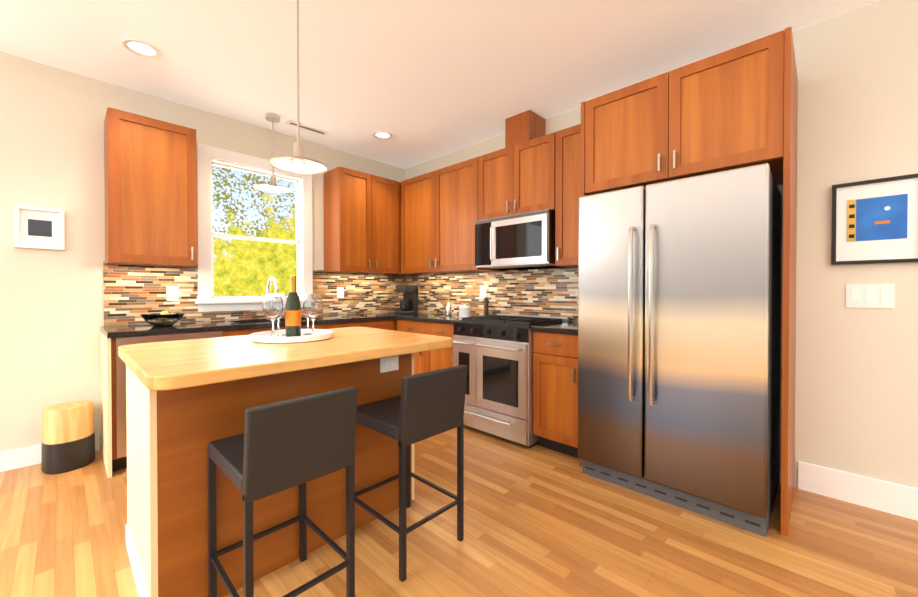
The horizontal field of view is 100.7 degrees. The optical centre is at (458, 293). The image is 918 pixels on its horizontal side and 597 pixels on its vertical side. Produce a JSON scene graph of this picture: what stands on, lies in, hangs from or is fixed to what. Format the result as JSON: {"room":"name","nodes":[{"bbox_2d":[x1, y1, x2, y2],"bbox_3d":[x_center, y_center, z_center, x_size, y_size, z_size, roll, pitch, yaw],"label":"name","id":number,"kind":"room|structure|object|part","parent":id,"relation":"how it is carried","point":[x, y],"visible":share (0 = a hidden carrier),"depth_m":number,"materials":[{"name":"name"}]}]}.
{"room":"kitchen","nodes":[
{"label":"kitchen","id":0,"kind":"room"},
{"bbox_2d":[0,51,404,452],"bbox_3d":[-3.324,-0.206,2.203,0.100,2.740,7.700,0,1,44],"label":"wall","id":1,"kind":"structure","parent":0,"point":[52,119],"depth_m":2.68,"materials":[{"name":"beige paint"}]},
{"bbox_2d":[14,204,64,249],"bbox_3d":[-2.856,-0.449,2.590,0.033,0.280,0.230,0,1,44],"label":"picture frame","id":2,"kind":"object","parent":1,"relation":"attached to","point":[39,227],"visible":0.92,"depth_m":2.59,"materials":[{"name":"white plastic"}]},
{"bbox_2d":[0,433,98,471],"bbox_3d":[-4.270,1.112,1.141,0.015,0.125,4.640,0,1,44],"label":"baseboard","id":3,"kind":"structure","parent":1,"relation":"attached to","point":[20,458],"depth_m":2.54,"materials":[{"name":"white"}]},
{"bbox_2d":[104,107,196,266],"bbox_3d":[-2.344,-0.752,2.901,0.336,1.060,0.510,0,1,44],"label":"upper cabinet","id":4,"kind":"object","parent":1,"relation":"attached to","point":[150,173],"depth_m":2.77,"materials":[{"name":"brown wood"}]},
{"bbox_2d":[103,261,404,325],"bbox_3d":[-1.669,-0.005,3.853,0.010,0.490,2.830,0,1,44],"label":"backsplash","id":5,"kind":"structure","parent":1,"relation":"attached to","point":[132,293],"depth_m":3.21,"materials":[{"name":"tile"}]},
{"bbox_2d":[166,286,178,300],"bbox_3d":[-2.355,-0.004,3.126,0.005,0.120,0.080,0,1,44],"label":"electrical outlet plate","id":6,"kind":"object","parent":5,"relation":"attached to","point":[172,293],"depth_m":3.12,"materials":[{"name":"white plastic"}]},
{"bbox_2d":[337,287,343,297],"bbox_3d":[-1.314,-0.014,4.213,0.005,0.120,0.080,0,1,44],"label":"electrical outlet plate","id":7,"kind":"object","parent":5,"relation":"attached to","point":[340,290],"depth_m":4.21,"materials":[{"name":"white plastic"}]},
{"bbox_2d":[195,143,312,311],"bbox_3d":[-1.910,-0.569,3.636,0.155,1.440,1.050,0,1,44],"label":"window","id":8,"kind":"structure","parent":1,"relation":"in","point":[207,301],"depth_m":3.46,"materials":[{"name":"white wood"}]},
{"bbox_2d":[323,166,399,274],"bbox_3d":[-1.071,-0.764,4.231,0.336,1.060,0.753,0,1,44],"label":"upper cabinet","id":9,"kind":"object","parent":1,"relation":"attached to","point":[362,210],"depth_m":4.05,"materials":[{"name":"brown wood"}]},
{"bbox_2d":[400,182,419,274],"bbox_3d":[-0.712,-0.767,4.606,0.336,1.060,0.401,0,1,44],"label":"upper cabinet","id":10,"kind":"object","parent":1,"relation":"attached to","point":[400,182],"depth_m":4.42,"materials":[{"name":"brown wood"}]},
{"bbox_2d":[0,0,879,168],"bbox_3d":[-0.578,-1.592,-0.437,7.700,0.080,7.700,0,1,44],"label":"ceiling","id":11,"kind":"structure","parent":0,"point":[421,81],"depth_m":2.47,"materials":[{"name":"white paint"}]},
{"bbox_2d":[121,39,160,58],"bbox_3d":[-2.035,-1.571,2.438,0.196,0.011,0.196,0,1,44],"label":"recessed light","id":12,"kind":"object","parent":11,"relation":"in","point":[142,48],"visible":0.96,"depth_m":2.44,"materials":[{"name":"white"}]},
{"bbox_2d":[254,114,291,192],"bbox_3d":[-1.667,-1.249,3.404,0.308,0.674,0.308,0,1,44],"label":"light","id":13,"kind":"object","parent":11,"relation":"hanging from","point":[272,187],"visible":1,"depth_m":3.40,"materials":[{"name":"white glass"}]},
{"bbox_2d":[268,0,326,174],"bbox_3d":[-0.776,-1.080,1.833,0.262,0.984,0.262,0,1,44],"label":"pendant light","id":14,"kind":"object","parent":11,"relation":"hanging from","point":[297,162],"visible":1,"depth_m":1.83,"materials":[{"name":"white glass"}]},
{"bbox_2d":[286,119,327,135],"bbox_3d":[-1.442,-1.582,3.622,0.100,0.012,0.370,0,1,44],"label":"ceiling vent","id":15,"kind":"object","parent":11,"relation":"in","point":[308,128],"visible":0.96,"depth_m":3.62,"materials":[{"name":"white metal"}]},
{"bbox_2d":[373,131,392,139],"bbox_3d":[-0.763,-1.584,3.796,0.196,0.011,0.196,0,1,44],"label":"recessed light","id":16,"kind":"object","parent":11,"relation":"in","point":[383,135],"visible":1,"depth_m":3.81,"materials":[{"name":"white"}]},
{"bbox_2d":[0,426,917,596],"bbox_3d":[-0.578,1.218,-0.412,7.700,0.060,7.700,0,1,44],"label":"floor","id":17,"kind":"structure","parent":0,"point":[540,521],"depth_m":1.78,"materials":[{"name":"brown wood"}]},
{"bbox_2d":[41,401,94,474],"bbox_3d":[-2.637,0.957,2.570,0.254,0.408,0.255,0,1,44],"label":"table","id":18,"kind":"object","parent":17,"relation":"on","point":[68,436],"visible":1,"depth_m":2.48,"materials":[{"name":"brown wood"}]},
{"bbox_2d":[100,330,235,477],"bbox_3d":[-2.197,0.716,2.862,0.621,0.884,0.702,0,1,44],"label":"base cabinet","id":19,"kind":"object","parent":17,"relation":"on","point":[113,408],"depth_m":2.45,"materials":[{"name":"brown wood"}]},
{"bbox_2d":[100,312,433,337],"bbox_3d":[-1.443,0.249,3.623,0.636,0.035,2.846,0,1,44],"label":"countertop","id":20,"kind":"structure","parent":19,"relation":"on","point":[119,331],"depth_m":2.95,"materials":[{"name":"black stone"}]},
{"bbox_2d":[140,311,184,325],"bbox_3d":[-2.220,0.183,2.853,0.270,0.111,0.270,0,1,44],"label":"fruit bowl","id":21,"kind":"object","parent":20,"relation":"on","point":[164,318],"visible":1,"depth_m":2.79,"materials":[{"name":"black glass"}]},
{"bbox_2d":[266,277,277,318],"bbox_3d":[-1.701,0.036,3.546,0.238,0.393,0.129,0,1,44],"label":"faucet","id":22,"kind":"object","parent":20,"relation":"on","point":[275,283],"visible":0.58,"depth_m":3.49,"materials":[{"name":"silver metal"}]},
{"bbox_2d":[396,285,417,313],"bbox_3d":[-0.599,0.060,4.373,0.200,0.330,0.180,0,1,44],"label":"coffee maker","id":23,"kind":"object","parent":20,"relation":"on","point":[409,303],"visible":1,"depth_m":4.32,"materials":[{"name":"black"}]},
{"bbox_2d":[126,355,413,596],"bbox_3d":[-0.902,0.724,1.959,0.688,0.885,1.176,0,1,44],"label":"kitchen island","id":24,"kind":"object","parent":17,"relation":"on","point":[187,401],"depth_m":1.50,"materials":[{"name":"brown wood"}]},
{"bbox_2d":[118,327,452,394],"bbox_3d":[-0.799,0.260,1.902,0.970,0.045,1.290,0,1,44],"label":"island countertop","id":25,"kind":"structure","parent":24,"relation":"on","point":[179,365],"depth_m":1.54,"materials":[{"name":"beige wood"}]},
{"bbox_2d":[251,329,333,343],"bbox_3d":[-0.872,0.220,2.006,0.400,0.032,0.400,0,1,44],"label":"tray","id":26,"kind":"object","parent":25,"relation":"on","point":[267,337],"visible":0.77,"depth_m":1.88,"materials":[{"name":"white ceramic"}]},
{"bbox_2d":[262,294,286,336],"bbox_3d":[-0.945,0.114,1.929,0.095,0.225,0.095,0,1,35],"label":"wine glass","id":27,"kind":"object","parent":26,"relation":"on","point":[273,306],"depth_m":1.90,"materials":[{"name":"clear glass"}]},
{"bbox_2d":[285,276,300,336],"bbox_3d":[-0.872,0.065,1.997,0.077,0.322,0.077,0,1,44],"label":"champagne bottle","id":28,"kind":"object","parent":26,"relation":"on","point":[292,316],"visible":0.98,"depth_m":1.97,"materials":[{"name":"green glass"}]},
{"bbox_2d":[299,294,322,334],"bbox_3d":[-0.761,0.113,1.983,0.095,0.225,0.095,0,1,35],"label":"wine glass","id":29,"kind":"object","parent":26,"relation":"on","point":[311,304],"depth_m":1.96,"materials":[{"name":"clear glass"}]},
{"bbox_2d":[208,387,357,596],"bbox_3d":[-0.650,0.754,1.397,0.449,0.835,0.365,0,1,44],"label":"stool","id":30,"kind":"object","parent":17,"relation":"on","point":[275,447],"visible":1,"depth_m":1.27,"materials":[{"name":"black leather"}]},
{"bbox_3d":[-0.650,0.482,1.395,0.449,0.290,0.365,0,1,44],"label":"seat","id":31,"kind":"part","parent":30,"relation":"part of","materials":[{"name":"black leather"}]},
{"bbox_2d":[301,319,395,330],"bbox_3d":[-1.161,0.706,3.947,0.616,0.884,0.718,0,1,44],"label":"base cabinet","id":32,"kind":"object","parent":17,"relation":"on","point":[390,324],"depth_m":3.73,"materials":[{"name":"brown wood"}]},
{"bbox_2d":[354,365,466,581],"bbox_3d":[-0.245,0.751,1.806,0.449,0.835,0.365,0,1,44],"label":"stool","id":33,"kind":"object","parent":17,"relation":"on","point":[425,405],"visible":0.9,"depth_m":1.67,"materials":[{"name":"black leather"}]},
{"bbox_3d":[-0.245,0.478,1.803,0.449,0.290,0.365,0,1,44],"label":"seat","id":34,"kind":"part","parent":33,"relation":"part of","materials":[{"name":"black leather"}]},
{"bbox_2d":[397,319,454,374],"bbox_3d":[-0.127,0.707,3.888,0.890,0.885,0.650,0,1,44],"label":"base cabinet","id":35,"kind":"object","parent":17,"relation":"on","point":[430,360],"visible":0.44,"depth_m":3.63,"materials":[{"name":"brown wood"}]},
{"bbox_2d":[395,313,476,323],"bbox_3d":[-0.129,0.247,3.883,0.894,0.035,0.636,0,1,44],"label":"countertop","id":36,"kind":"structure","parent":35,"relation":"on","point":[441,318],"depth_m":3.72,"materials":[{"name":"black stone"}]},
{"bbox_2d":[446,298,451,315],"bbox_3d":[-0.113,0.136,4.014,0.063,0.185,0.072,0,1,44],"label":"soap bottle","id":37,"kind":"object","parent":36,"relation":"on","point":[448,309],"visible":1,"depth_m":3.99,"materials":[{"name":"silver metal"}]},
{"bbox_2d":[459,305,470,316],"bbox_3d":[0.057,0.168,3.815,0.120,0.123,0.120,0,1,44],"label":"canister","id":38,"kind":"object","parent":36,"relation":"on","point":[464,310],"visible":1,"depth_m":3.77,"materials":[{"name":"white ceramic"}]},
{"bbox_2d":[483,297,488,315],"bbox_3d":[0.270,0.130,3.777,0.059,0.200,0.060,0,1,44],"label":"pepper mill","id":39,"kind":"object","parent":36,"relation":"on","point":[486,306],"visible":0.9,"depth_m":3.76,"materials":[{"name":"brown wood"}]},
{"bbox_2d":[453,313,569,447],"bbox_3d":[0.433,0.677,3.271,0.762,0.955,0.715,0,1,44],"label":"range","id":40,"kind":"object","parent":17,"relation":"on","point":[494,353],"visible":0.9,"depth_m":2.98,"materials":[{"name":"silver metal"}]},
{"bbox_2d":[533,331,577,457],"bbox_3d":[0.889,0.716,2.915,0.377,0.885,0.650,0,1,44],"label":"base cabinet","id":41,"kind":"object","parent":17,"relation":"on","point":[555,391],"visible":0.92,"depth_m":2.72,"materials":[{"name":"brown wood"}]},
{"bbox_2d":[531,321,577,334],"bbox_3d":[0.888,0.256,2.910,0.381,0.035,0.636,0,1,44],"label":"countertop","id":42,"kind":"structure","parent":41,"relation":"on","point":[570,327],"depth_m":2.74,"materials":[{"name":"black stone"}]},
{"bbox_2d":[578,163,781,536],"bbox_3d":[1.336,0.273,2.346,0.944,1.780,0.816,0,1,44],"label":"fridge","id":43,"kind":"object","parent":17,"relation":"on","point":[679,304],"visible":1,"depth_m":2.02,"materials":[{"name":"grey metal"}]},
{"bbox_3d":[1.021,0.115,2.124,0.134,1.003,0.063,0,1,44],"label":"handle","id":44,"kind":"part","parent":43,"relation":"part of","materials":[{"name":"silver metal"}]},
{"bbox_2d":[580,27,797,535],"bbox_3d":[1.406,-0.057,2.402,1.060,2.440,0.665,0,1,44],"label":"surround","id":45,"kind":"object","parent":17,"relation":"on","point":[734,108],"visible":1,"depth_m":2.05,"materials":[{"name":"brown wood"}]},
{"bbox_2d":[405,0,917,487],"bbox_3d":[2.085,-0.206,2.286,7.600,2.740,0.100,0,1,44],"label":"wall","id":46,"kind":"structure","parent":0,"point":[857,368],"depth_m":2.12,"materials":[{"name":"beige paint"}]},
{"bbox_2d":[401,155,498,273],"bbox_3d":[-0.107,-0.763,4.072,1.236,1.060,0.336,0,1,44],"label":"upper cabinet","id":47,"kind":"object","parent":46,"relation":"attached to","point":[436,205],"depth_m":3.93,"materials":[{"name":"brown wood"}]},
{"bbox_2d":[469,210,488,269],"bbox_3d":[0.350,-0.493,3.553,0.232,0.490,0.442,0,1,44],"label":"upper cabinet","id":48,"kind":"object","parent":46,"relation":"attached to","point":[476,217],"depth_m":3.53,"materials":[{"name":"brown wood"}]},
{"bbox_2d":[405,266,577,321],"bbox_3d":[0.281,-0.016,3.938,2.689,0.510,0.010,0,1,44],"label":"backsplash","id":49,"kind":"structure","parent":46,"relation":"attached to","point":[547,291],"depth_m":3.75,"materials":[{"name":"tile"}]},
{"bbox_2d":[480,287,485,298],"bbox_3d":[0.250,-0.012,3.957,0.080,0.120,0.005,0,1,44],"label":"electrical outlet plate","id":50,"kind":"object","parent":49,"relation":"attached to","point":[482,289],"depth_m":3.96,"materials":[{"name":"white plastic"}]},
{"bbox_2d":[485,198,552,269],"bbox_3d":[0.611,-0.491,3.303,0.562,0.490,0.442,0,1,44],"label":"upper cabinet","id":51,"kind":"object","parent":46,"relation":"attached to","point":[514,203],"depth_m":3.18,"materials":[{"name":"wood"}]},
{"bbox_2d":[475,209,554,268],"bbox_3d":[0.539,-0.459,3.372,0.758,0.426,0.442,0,1,44],"label":"microwave","id":52,"kind":"object","parent":51,"relation":"in","point":[526,239],"depth_m":3.19,"materials":[{"name":"silver metal"}]},
{"bbox_2d":[485,110,556,209],"bbox_3d":[0.585,-1.130,3.407,0.800,0.906,0.336,0,1,44],"label":"upper cabinet","id":53,"kind":"object","parent":46,"relation":"attached to","point":[526,168],"depth_m":3.27,"materials":[{"name":"brown wood"}]},
{"bbox_2d":[545,124,580,267],"bbox_3d":[0.982,-0.753,3.030,0.421,1.060,0.336,0,1,44],"label":"upper cabinet","id":54,"kind":"object","parent":46,"relation":"attached to","point":[565,219],"depth_m":2.95,"materials":[{"name":"brown wood"}]},
{"bbox_2d":[798,461,917,520],"bbox_3d":[3.372,1.093,0.985,3.725,0.165,0.015,0,1,44],"label":"baseboard","id":55,"kind":"structure","parent":46,"relation":"attached to","point":[884,496],"depth_m":2.09,"materials":[{"name":"white"}]},
{"bbox_2d":[846,284,894,307],"bbox_3d":[2.235,0.011,2.068,0.180,0.130,0.010,0,1,44],"label":"switch plate","id":56,"kind":"object","parent":46,"relation":"attached to","point":[870,295],"visible":1,"depth_m":2.06,"materials":[{"name":"white plastic"}]},
{"bbox_2d":[831,173,917,264],"bbox_3d":[2.242,-0.389,2.043,0.340,0.450,0.028,0,1,44],"label":"framed artwork","id":57,"kind":"object","parent":46,"relation":"attached to","point":[874,221],"visible":1,"depth_m":2.04,"materials":[{"name":"black painted wood"},{"name":"printed paper"},{"name":"glass"}]},
{"label":"outside","id":58,"kind":"structure","parent":0,"visible":0},
{"bbox_2d":[212,165,296,296],"bbox_3d":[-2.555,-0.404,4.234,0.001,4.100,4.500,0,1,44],"label":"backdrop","id":59,"kind":"structure","parent":58,"point":[242,205],"depth_m":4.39,"materials":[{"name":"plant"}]}
]}

